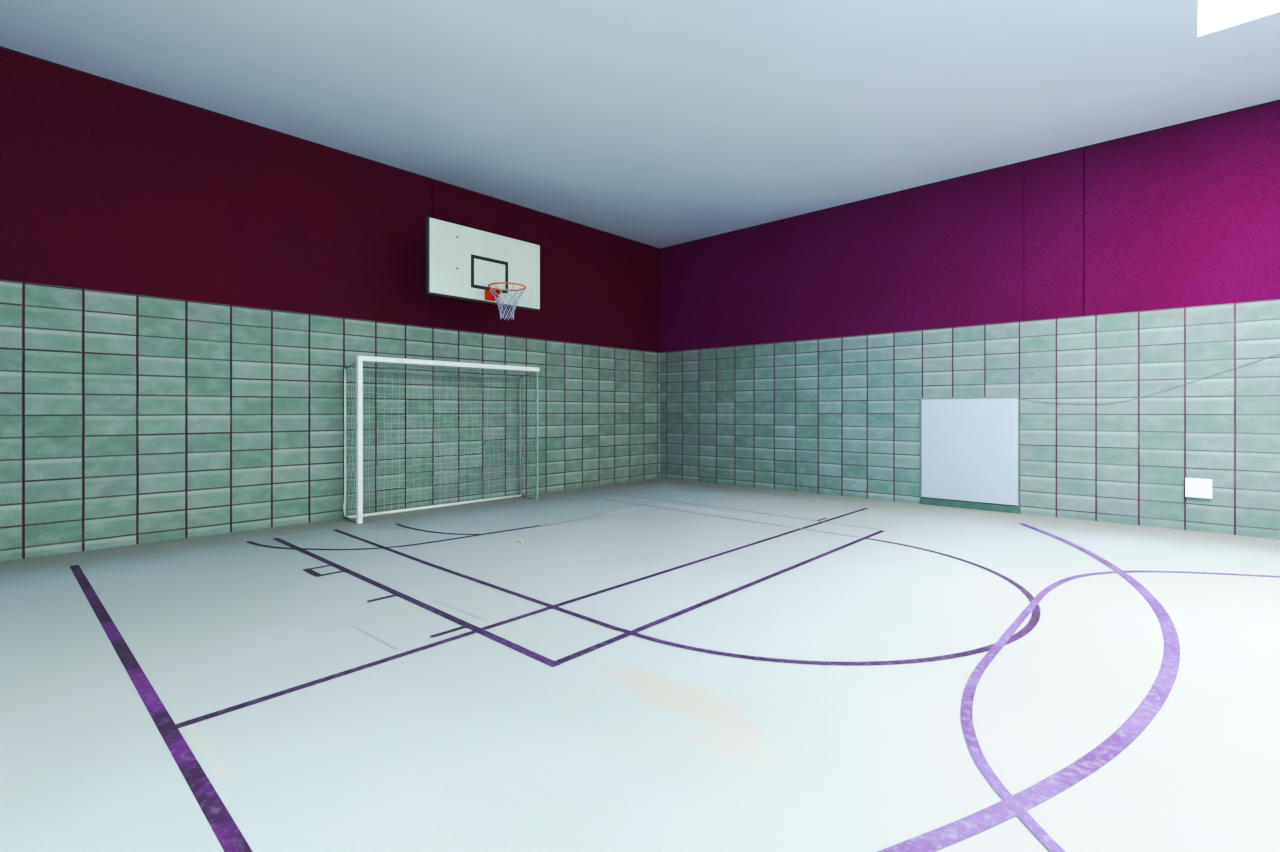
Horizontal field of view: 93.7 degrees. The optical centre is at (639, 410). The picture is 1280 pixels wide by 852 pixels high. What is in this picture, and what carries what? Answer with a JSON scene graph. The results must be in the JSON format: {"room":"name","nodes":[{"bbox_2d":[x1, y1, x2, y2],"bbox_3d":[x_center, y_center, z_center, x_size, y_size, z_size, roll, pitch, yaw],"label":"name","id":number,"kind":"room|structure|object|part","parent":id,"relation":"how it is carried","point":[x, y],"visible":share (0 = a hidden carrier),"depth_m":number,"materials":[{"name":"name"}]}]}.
{"room":"sports hall","nodes":[
{"label":"sports hall","id":0,"kind":"room"},
{"bbox_2d":[0,48,659,560],"bbox_3d":[-3.605,-0.953,7.806,0.256,4.585,11.600,0,0,42],"label":"wall","id":1,"kind":"structure","parent":0,"point":[188,294],"depth_m":6.75,"materials":[{"name":"green tile"}]},
{"bbox_2d":[0,46,659,248],"bbox_3d":[-3.509,-3.236,7.719,0.004,0.018,11.600,0,0,42],"label":"trim","id":2,"kind":"structure","parent":1,"relation":"attached to","point":[4,48],"depth_m":6.89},
{"bbox_2d":[426,217,539,320],"bbox_3d":[-2.145,-1.741,8.056,1.566,1.186,1.619,0,0,-8],"label":"basketball hoop","id":3,"kind":"object","parent":1,"relation":"attached to","point":[463,262],"visible":1,"depth_m":7.65,"materials":[{"name":"plastic"}]},
{"bbox_2d":[0,478,1279,851],"bbox_3d":[0.245,1.440,4.279,10.700,0.200,12.100,0,0,42],"label":"floor","id":4,"kind":"structure","parent":0,"point":[474,742],"depth_m":3.03,"materials":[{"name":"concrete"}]},
{"bbox_2d":[70,565,252,851],"bbox_3d":[-1.433,1.339,2.018,9.420,0.001,0.058,0,0,43],"label":"court line","id":5,"kind":"object","parent":4,"relation":"on","point":[221,822],"visible":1,"depth_m":2.43,"materials":[{"name":"paint"}]},
{"bbox_2d":[303,565,345,576],"bbox_3d":[-2.646,1.335,5.032,0.320,0.001,0.235,0,0,42],"label":"lane marking","id":6,"kind":"object","parent":4,"relation":"on","point":[308,570],"visible":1,"depth_m":4.99,"materials":[{"name":"paint"}]},
{"bbox_2d":[79,484,661,565],"bbox_3d":[-2.232,1.339,8.088,0.035,0.001,7.810,0,0,43],"label":"baseboard","id":7,"kind":"structure","parent":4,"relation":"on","point":[659,484],"depth_m":6.67,"materials":[{"name":"paint"}]},
{"bbox_2d":[353,625,398,649],"bbox_3d":[-1.570,1.334,3.548,0.590,0.001,0.016,0,0,43],"label":"court line","id":8,"kind":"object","parent":4,"relation":"on","point":[353,625],"depth_m":3.53,"materials":[{"name":"paint"}]},
{"bbox_2d":[368,594,395,601],"bbox_3d":[-1.840,1.335,4.283,0.035,0.001,0.210,0,0,43],"label":"lane marking","id":9,"kind":"object","parent":4,"relation":"on","point":[394,594],"visible":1,"depth_m":4.28,"materials":[{"name":"paint"}]},
{"bbox_2d":[248,525,538,549],"bbox_3d":[-2.590,1.337,6.559,1.543,0.001,2.573,0,0,43],"label":"court line","id":10,"kind":"object","parent":4,"relation":"on","point":[251,542],"visible":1,"depth_m":5.96,"materials":[{"name":"paint"}]},
{"bbox_2d":[273,538,559,666],"bbox_3d":[-2.135,1.338,4.730,4.640,0.001,0.086,0,0,43],"label":"court line","id":11,"kind":"object","parent":4,"relation":"on","point":[481,631],"visible":1,"depth_m":3.98,"materials":[{"name":"paint"}]},
{"bbox_2d":[396,524,479,534],"bbox_3d":[-2.312,1.336,6.794,1.271,0.001,0.373,0,0,43],"label":"court line","id":12,"kind":"object","parent":4,"relation":"on","point":[396,524],"visible":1,"depth_m":6.65,"materials":[{"name":"paint"}]},
{"bbox_2d":[343,355,538,523],"bbox_3d":[-2.612,0.340,8.282,0.478,2.000,2.698,0,0,42],"label":"goal","id":13,"kind":"object","parent":4,"relation":"on","point":[359,384],"visible":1,"depth_m":7.96,"materials":[{"name":"white metal"}]},
{"bbox_3d":[-3.349,0.370,7.165,0.056,1.940,0.056,0,0,43],"label":"post","id":14,"kind":"part","parent":13,"relation":"part of","materials":[{"name":"white metal"}]},
{"bbox_3d":[-1.566,0.370,9.112,0.036,1.940,0.024,0,0,43],"label":"post","id":15,"kind":"part","parent":13,"relation":"part of","materials":[{"name":"metal"}]},
{"bbox_2d":[430,625,467,636],"bbox_3d":[-1.157,1.335,3.637,0.035,0.001,0.240,0,0,43],"label":"lane marking","id":16,"kind":"object","parent":4,"relation":"on","point":[464,626],"visible":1,"depth_m":3.63,"materials":[{"name":"paint"}]},
{"bbox_2d":[173,508,867,728],"bbox_3d":[0.581,1.338,5.408,0.160,0.001,7.681,0,0,43],"label":"court line","id":17,"kind":"object","parent":4,"relation":"on","point":[226,710],"visible":1,"depth_m":3.41,"materials":[{"name":"paint"}]},
{"bbox_2d":[542,508,618,525],"bbox_3d":[-0.706,1.337,7.643,0.294,0.001,1.540,0,0,43],"label":"court line","id":18,"kind":"object","parent":4,"relation":"on","point":[616,508],"visible":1,"depth_m":7.53,"materials":[{"name":"paint"}]},
{"bbox_2d":[334,530,1040,664],"bbox_3d":[0.122,1.337,5.904,6.384,0.001,3.677,0,0,43],"label":"court line","id":19,"kind":"object","parent":4,"relation":"on","point":[1035,616],"visible":1,"depth_m":3.62,"materials":[{"name":"paint"}]},
{"bbox_2d":[556,530,883,663],"bbox_3d":[1.143,1.338,4.955,0.102,0.001,4.731,0,0,43],"label":"court line","id":20,"kind":"object","parent":4,"relation":"on","point":[604,643],"visible":1,"depth_m":4.11,"materials":[{"name":"paint"}]},
{"bbox_2d":[592,497,859,537],"bbox_3d":[0.798,1.337,7.813,4.240,0.001,0.115,0,0,43],"label":"court line","id":21,"kind":"object","parent":4,"relation":"on","point":[592,497],"visible":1,"depth_m":7.43,"materials":[{"name":"paint"}]},
{"bbox_2d":[610,493,880,529],"bbox_3d":[1.078,1.338,8.303,4.491,0.001,0.095,0,0,43],"label":"court line","id":22,"kind":"object","parent":4,"relation":"on","point":[610,493],"visible":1,"depth_m":7.87,"materials":[{"name":"paint"}]},
{"bbox_2d":[663,484,1277,550],"bbox_3d":[3.878,1.339,7.785,9.380,0.001,0.040,0,0,43],"label":"baseboard","id":23,"kind":"structure","parent":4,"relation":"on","point":[663,484],"depth_m":7.20,"materials":[{"name":"paint"}]},
{"bbox_2d":[878,523,1179,851],"bbox_3d":[2.620,1.336,4.004,1.469,0.001,7.235,0,0,43],"label":"court line","id":24,"kind":"object","parent":4,"relation":"on","point":[979,821],"visible":1,"depth_m":2.29,"materials":[{"name":"purple paint"}]},
{"bbox_2d":[961,570,1279,851],"bbox_3d":[3.390,1.336,3.127,2.425,0.001,5.990,0,0,43],"label":"court line","id":25,"kind":"object","parent":4,"relation":"on","point":[976,752],"visible":1,"depth_m":2.63,"materials":[{"name":"purple paint"}]},
{"bbox_2d":[0,0,1279,247],"bbox_3d":[0.245,-3.370,4.279,10.700,0.250,12.100,0,0,42],"label":"ceiling","id":26,"kind":"structure","parent":0,"point":[655,123],"depth_m":5.89,"materials":[{"name":"paint"}]},
{"bbox_2d":[1198,0,1279,35],"bbox_3d":[4.515,-3.351,3.343,2.040,0.188,3.190,0,0,42],"label":"window","id":27,"kind":"structure","parent":26,"relation":"in","point":[1213,15],"depth_m":4.89,"materials":[{"name":"white"}]},
{"bbox_2d":[660,101,1279,538],"bbox_3d":[4.246,-0.953,8.645,10.700,4.585,0.256,0,0,42],"label":"wall","id":28,"kind":"structure","parent":0,"point":[800,353],"depth_m":7.74,"materials":[{"name":"green tile"}]},
{"bbox_2d":[920,396,1019,513],"bbox_3d":[4.497,0.575,8.234,1.235,1.530,0.021,0,0,42],"label":"hatch","id":29,"kind":"object","parent":28,"relation":"attached to","point":[969,446],"visible":1,"depth_m":8.20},
{"bbox_2d":[660,100,1279,248],"bbox_3d":[4.162,-3.236,8.546,10.190,0.018,0.004,0,0,42],"label":"trim","id":30,"kind":"structure","parent":28,"relation":"attached to","point":[1275,100],"depth_m":7.83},
{"bbox_2d":[1023,353,1279,403],"bbox_3d":[6.284,-0.622,6.598,3.632,1.081,0.007,0,0,42],"label":"cable","id":31,"kind":"object","parent":28,"relation":"attached to","point":[1278,353],"visible":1,"depth_m":6.84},
{"bbox_2d":[1185,478,1211,498],"bbox_3d":[6.201,0.855,6.661,0.220,0.214,0.037,0,0,42],"label":"junction box","id":32,"kind":"object","parent":28,"relation":"attached to","point":[1194,487],"visible":1,"depth_m":6.65,"materials":[{"name":"white plastic"}]}
]}

